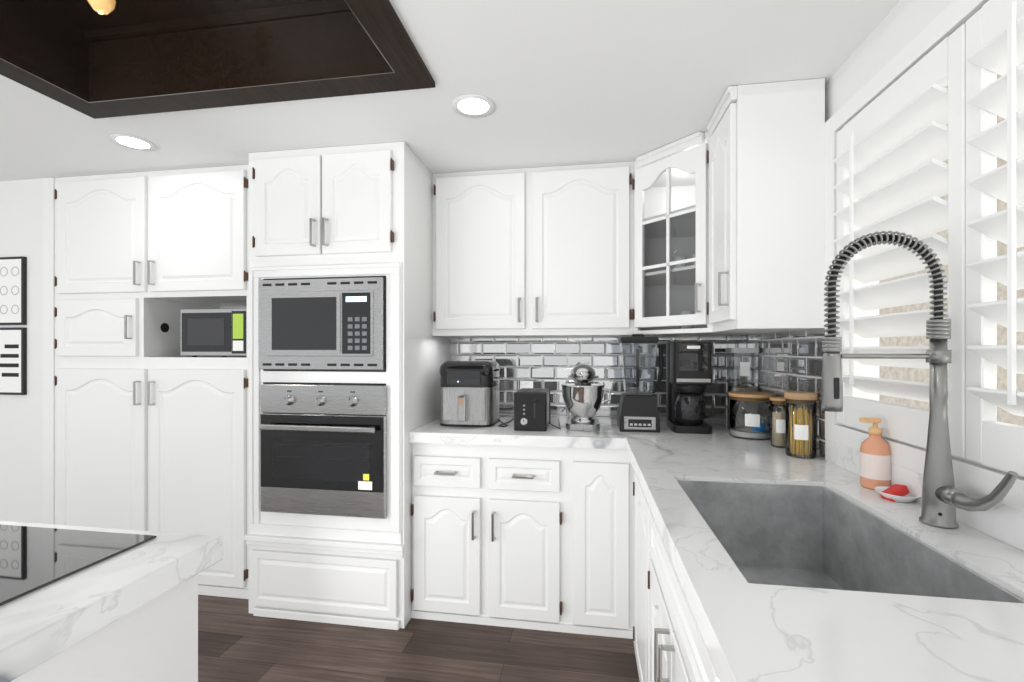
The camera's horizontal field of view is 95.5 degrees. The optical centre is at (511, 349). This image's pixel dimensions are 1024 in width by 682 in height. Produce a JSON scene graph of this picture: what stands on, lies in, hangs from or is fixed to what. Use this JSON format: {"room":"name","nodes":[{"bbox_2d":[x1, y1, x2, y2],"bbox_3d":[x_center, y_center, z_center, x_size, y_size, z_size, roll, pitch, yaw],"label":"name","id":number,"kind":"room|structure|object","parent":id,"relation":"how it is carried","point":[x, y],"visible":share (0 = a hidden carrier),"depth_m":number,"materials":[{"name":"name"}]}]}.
{"room":"kitchen","nodes":[
{"label":"kitchen","id":0,"kind":"room"},
{"bbox_2d":[0,178,42,523],"bbox_3d":[-3.902,0.165,3.185,2.535,2.310,0.641,0,0,9],"label":"wall","id":1,"kind":"structure","parent":0,"point":[21,416],"depth_m":2.70,"materials":[{"name":"white paint"}]},
{"bbox_2d":[0,256,26,394],"bbox_3d":[-2.954,-0.140,2.712,0.275,0.800,0.020,0,0,9],"label":"wall art","id":2,"kind":"object","parent":1,"relation":"attached to","point":[13,311],"visible":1,"depth_m":2.69,"materials":[{"name":"white paper"}]},
{"bbox_2d":[198,595,639,681],"bbox_3d":[-2.063,1.350,0.202,7.100,0.060,7.100,0,0,9],"label":"floor","id":3,"kind":"structure","parent":0,"point":[238,641],"depth_m":2.03,"materials":[{"name":"brown wood"}]},
{"bbox_2d":[11,574,197,681],"bbox_3d":[-1.925,0.885,0.049,2.220,0.869,2.242,0,0,9],"label":"kitchen island","id":4,"kind":"object","parent":3,"relation":"on","point":[155,640],"depth_m":0.85,"materials":[{"name":"white paint"}]},
{"bbox_2d":[0,521,222,681],"bbox_3d":[-1.925,0.425,0.046,2.282,0.050,2.295,0,0,9],"label":"island countertop","id":5,"kind":"structure","parent":4,"relation":"on","point":[38,627],"depth_m":0.78,"materials":[{"name":"stone"}]},
{"bbox_2d":[0,524,155,605],"bbox_3d":[-1.180,0.397,0.792,0.780,0.006,0.522,0,0,9],"label":"cooktop","id":6,"kind":"object","parent":5,"relation":"in","point":[32,559],"visible":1,"depth_m":0.91,"materials":[{"name":"black glass"}]},
{"bbox_2d":[43,164,248,598],"bbox_3d":[-1.959,0.166,2.854,1.404,2.308,0.684,0,0,9],"label":"pantry","id":7,"kind":"object","parent":3,"relation":"on","point":[145,425],"visible":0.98,"depth_m":2.57,"materials":[{"name":"white paint"}]},
{"bbox_2d":[181,308,246,356],"bbox_3d":[-1.597,-0.093,2.696,0.410,0.264,0.348,0,0,9],"label":"microwave","id":8,"kind":"object","parent":7,"relation":"in","point":[214,332],"visible":0.62,"depth_m":2.52,"materials":[{"name":"silver metal"}]},
{"bbox_2d":[244,142,449,629],"bbox_3d":[-0.861,0.166,2.614,0.828,2.308,0.814,0,0,9],"label":"tall cabinet","id":9,"kind":"object","parent":3,"relation":"on","point":[364,210],"visible":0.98,"depth_m":2.26,"materials":[{"name":"white paint"}]},
{"bbox_2d":[258,277,385,370],"bbox_3d":[-0.886,-0.125,2.532,0.653,0.450,0.608,0,0,9],"label":"built-in microwave","id":10,"kind":"object","parent":9,"relation":"in","point":[331,324],"visible":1,"depth_m":2.23,"materials":[{"name":"grey metal"}]},
{"bbox_2d":[259,382,386,518],"bbox_3d":[-0.878,0.482,2.510,0.650,0.635,0.650,0,0,9],"label":"oven","id":11,"kind":"object","parent":9,"relation":"in","point":[323,448],"visible":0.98,"depth_m":2.23,"materials":[{"name":"grey metal"}]},
{"bbox_2d":[411,443,570,632],"bbox_3d":[-0.070,0.885,2.557,0.760,0.868,0.679,0,0,9],"label":"base cabinet","id":12,"kind":"object","parent":3,"relation":"on","point":[533,538],"depth_m":2.22,"materials":[{"name":"white paint"}]},
{"bbox_2d":[409,414,628,448],"bbox_3d":[0.057,0.425,2.522,1.020,0.050,0.688,0,0,9],"label":"countertop","id":13,"kind":"structure","parent":12,"relation":"on","point":[608,436],"depth_m":2.23,"materials":[{"name":"stone"}]},
{"bbox_2d":[439,360,513,426],"bbox_3d":[-0.189,0.229,2.552,0.368,0.340,0.401,0,0,9],"label":"air fryer","id":14,"kind":"object","parent":13,"relation":"on","point":[469,393],"visible":1,"depth_m":2.42,"materials":[{"name":"black plastic"}]},
{"bbox_2d":[514,388,560,430],"bbox_3d":[0.150,0.304,2.467,0.230,0.191,0.412,0,0,9],"label":"toaster","id":15,"kind":"object","parent":13,"relation":"on","point":[531,409],"visible":1,"depth_m":2.29,"materials":[{"name":"black metal"}]},
{"bbox_2d":[561,364,611,430],"bbox_3d":[0.387,0.236,2.426,0.256,0.327,0.320,0,0,9],"label":"stand mixer","id":16,"kind":"object","parent":13,"relation":"on","point":[582,395],"visible":1,"depth_m":2.31,"materials":[{"name":"silver metal"}]},
{"bbox_2d":[571,448,630,638],"bbox_3d":[0.446,0.885,2.476,0.284,0.868,0.679,0,0,9],"label":"base cabinet","id":17,"kind":"object","parent":3,"relation":"on","point":[600,478],"depth_m":2.14,"materials":[{"name":"white paint"}]},
{"bbox_2d":[631,463,634,638],"bbox_3d":[0.914,0.885,2.402,0.664,0.868,0.679,0,0,9],"label":"base cabinet","id":18,"kind":"object","parent":3,"relation":"on","point":[632,469],"depth_m":2.14,"materials":[{"name":"white paint"}]},
{"bbox_2d":[645,418,735,437],"bbox_3d":[0.886,0.425,2.391,0.420,0.050,0.688,0,0,9],"label":"countertop","id":19,"kind":"structure","parent":18,"relation":"on","point":[719,429],"depth_m":2.25,"materials":[{"name":"stone"}]},
{"bbox_2d":[633,473,644,681],"bbox_3d":[0.819,0.885,1.776,0.654,0.868,0.625,0,0,9],"label":"base cabinet","id":20,"kind":"object","parent":3,"relation":"on","point":[639,629],"depth_m":1.80,"materials":[{"name":"white paint"}]},
{"bbox_2d":[645,497,704,681],"bbox_3d":[0.707,0.885,1.067,0.654,0.868,0.810,0,0,9],"label":"base cabinet","id":21,"kind":"object","parent":3,"relation":"on","point":[669,644],"depth_m":1.16,"materials":[{"name":"white paint"}]},
{"bbox_2d":[621,419,1023,681],"bbox_3d":[0.668,0.425,0.892,0.678,0.050,3.718,0,0,9],"label":"countertop","id":22,"kind":"structure","parent":21,"relation":"on","point":[751,632],"depth_m":0.73,"materials":[{"name":"stone"}]},
{"bbox_2d":[617,334,663,432],"bbox_3d":[0.652,0.159,2.351,0.221,0.480,0.196,0,0,9],"label":"blender","id":23,"kind":"object","parent":22,"relation":"on","point":[637,411],"visible":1,"depth_m":2.28,"materials":[{"name":"clear glass"}]},
{"bbox_2d":[666,341,713,433],"bbox_3d":[0.898,0.179,2.350,0.195,0.440,0.270,0,0,9],"label":"coffee maker","id":24,"kind":"object","parent":22,"relation":"on","point":[688,372],"visible":1,"depth_m":2.24,"materials":[{"name":"black plastic"}]},
{"bbox_2d":[725,348,759,427],"bbox_3d":[1.174,0.194,2.372,0.134,0.410,0.134,0,0,9],"label":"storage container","id":25,"kind":"object","parent":22,"relation":"on","point":[745,369],"visible":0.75,"depth_m":2.32,"materials":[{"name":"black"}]},
{"bbox_2d":[728,391,774,439],"bbox_3d":[1.105,0.299,2.150,0.192,0.201,0.192,0,0,9],"label":"jar","id":26,"kind":"object","parent":22,"relation":"on","point":[758,429],"visible":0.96,"depth_m":2.10,"materials":[{"name":"clear glass"}]},
{"bbox_2d":[770,397,784,447],"bbox_3d":[1.111,0.298,1.927,0.076,0.202,0.076,0,0,9],"label":"jar","id":27,"kind":"object","parent":22,"relation":"on","point":[778,429],"visible":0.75,"depth_m":1.91,"materials":[{"name":"clear glass"}]},
{"bbox_2d":[784,391,817,458],"bbox_3d":[1.088,0.279,1.753,0.108,0.240,0.108,0,0,9],"label":"pasta jar","id":28,"kind":"object","parent":22,"relation":"on","point":[804,424],"visible":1,"depth_m":1.74,"materials":[{"name":"clear glass"}]},
{"bbox_2d":[677,480,1023,602],"bbox_3d":[0.677,0.541,1.104,0.434,0.259,0.684,0,0,9],"label":"sink","id":29,"kind":"object","parent":22,"relation":"in","point":[810,536],"visible":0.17,"depth_m":1.37,"materials":[{"name":"metal"}]},
{"bbox_2d":[859,417,890,489],"bbox_3d":[1.055,0.298,1.353,0.076,0.202,0.073,0,0,9],"label":"soap bottle","id":30,"kind":"object","parent":22,"relation":"on","point":[875,461],"visible":0.92,"depth_m":1.33,"materials":[{"name":"orange plastic"}]},
{"bbox_2d":[874,484,921,502],"bbox_3d":[1.033,0.383,1.245,0.100,0.044,0.100,0,0,9],"label":"soap dish","id":31,"kind":"object","parent":22,"relation":"on","point":[896,493],"visible":0.98,"depth_m":1.23,"materials":[{"name":"white ceramic"}]},
{"bbox_2d":[821,231,1017,528],"bbox_3d":[0.865,0.060,1.008,0.280,0.678,0.230,0,0,9],"label":"faucet","id":32,"kind":"object","parent":22,"relation":"on","point":[943,498],"visible":1,"depth_m":1.07,"materials":[{"name":"silver metal"}]},
{"bbox_2d":[705,645,719,681],"bbox_3d":[0.568,0.885,0.191,0.654,0.868,0.963,0,0,9],"label":"base cabinet","id":33,"kind":"object","parent":3,"relation":"on","point":[711,675],"depth_m":0.78,"materials":[{"name":"white paint"}]},
{"bbox_2d":[0,0,947,180],"bbox_3d":[-2.063,-1.015,0.202,7.100,0.050,7.100,0,0,9],"label":"ceiling","id":34,"kind":"structure","parent":0,"point":[567,82],"depth_m":1.82,"materials":[{"name":"white paint"}]},
{"bbox_2d":[109,134,155,150],"bbox_3d":[-1.805,-0.987,2.216,0.176,0.005,0.176,0,0,9],"label":"recessed light","id":35,"kind":"object","parent":34,"relation":"in","point":[132,142],"visible":1,"depth_m":2.21,"materials":[{"name":"white paint"}]},
{"bbox_2d":[0,0,434,118],"bbox_3d":[-1.265,-1.116,0.288,1.490,0.288,3.140,0,0,9],"label":"ceiling tray","id":36,"kind":"object","parent":34,"relation":"attached to","point":[131,57],"visible":0.98,"depth_m":1.71,"materials":[{"name":"brown wood"}]},
{"bbox_2d":[87,0,115,14],"bbox_3d":[-1.236,-1.125,1.397,0.072,0.227,0.072,0,0,9],"label":"pendant light","id":37,"kind":"object","parent":36,"relation":"hanging from","point":[104,7],"visible":1,"depth_m":1.39,"materials":[{"name":"yellow plastic"}]},
{"bbox_2d":[452,94,494,117],"bbox_3d":[-0.157,-0.987,1.884,0.176,0.005,0.176,0,0,9],"label":"recessed light","id":38,"kind":"object","parent":34,"relation":"in","point":[473,105],"visible":1,"depth_m":1.88,"materials":[{"name":"white paint"}]},
{"bbox_2d":[743,0,1019,549],"bbox_3d":[0.874,0.165,-0.491,0.120,2.310,6.650,0,0,9],"label":"wall","id":39,"kind":"structure","parent":0,"point":[897,30],"depth_m":1.41,"materials":[{"name":"white paint"}]},
{"bbox_2d":[628,131,775,336],"bbox_3d":[0.936,-0.534,2.404,0.619,0.908,0.668,0,0,9],"label":"upper cabinet","id":40,"kind":"object","parent":39,"relation":"attached to","point":[670,184],"visible":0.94,"depth_m":2.37,"materials":[{"name":"white paint"}]},
{"bbox_2d":[707,78,824,331],"bbox_3d":[0.989,-0.534,1.887,0.354,0.908,0.352,0,0,9],"label":"upper cabinet","id":41,"kind":"object","parent":39,"relation":"attached to","point":[766,156],"visible":0.98,"depth_m":1.72,"materials":[{"name":"white paint"}]},
{"bbox_2d":[737,328,824,459],"bbox_3d":[1.226,0.160,2.180,0.020,0.479,0.998,0,0,9],"label":"tile backsplash","id":42,"kind":"structure","parent":39,"relation":"attached to","point":[790,360],"depth_m":1.98,"materials":[{"name":"mirror"}]},
{"bbox_2d":[825,438,1023,550],"bbox_3d":[0.935,0.360,0.344,0.020,0.080,2.720,0,0,9],"label":"backsplash","id":43,"kind":"structure","parent":39,"relation":"attached to","point":[1002,522],"depth_m":1.06,"materials":[{"name":"white stone"}]},
{"bbox_2d":[825,0,1023,510],"bbox_3d":[1.022,-0.253,0.513,0.141,1.145,2.360,0,0,9],"label":"window","id":44,"kind":"structure","parent":39,"relation":"in","point":[973,477],"depth_m":1.33,"materials":[{"name":"white paint"}]},
{"bbox_2d":[834,0,1023,475],"bbox_3d":[0.970,-0.253,0.521,0.107,1.009,2.224,0,0,9],"label":"window shutters","id":45,"kind":"object","parent":44,"relation":"attached to","point":[899,141],"visible":0.85,"depth_m":1.11,"materials":[{"name":"white paint"}]},
{"bbox_3d":[-1.825,0.165,3.242,6.620,2.310,0.120,0,0,9],"label":"wall","id":46,"kind":"structure","parent":0,"visible":0},
{"bbox_2d":[432,161,633,336],"bbox_3d":[0.119,-0.534,2.667,1.097,0.908,0.404,0,0,9],"label":"upper cabinet","id":47,"kind":"object","parent":46,"relation":"attached to","point":[537,252],"visible":1,"depth_m":2.50,"materials":[{"name":"white paint"}]},
{"bbox_2d":[450,336,736,418],"bbox_3d":[0.451,0.160,2.814,1.708,0.479,0.011,0,0,9],"label":"tile backsplash","id":48,"kind":"structure","parent":46,"relation":"attached to","point":[550,363],"depth_m":2.82,"materials":[{"name":"mirror"}]},
{"label":"outside","id":49,"kind":"structure","parent":0,"visible":0},
{"bbox_2d":[879,74,1023,425],"bbox_3d":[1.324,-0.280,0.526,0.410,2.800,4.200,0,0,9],"label":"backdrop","id":50,"kind":"structure","parent":49,"point":[914,374],"depth_m":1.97,"materials":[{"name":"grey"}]}
]}

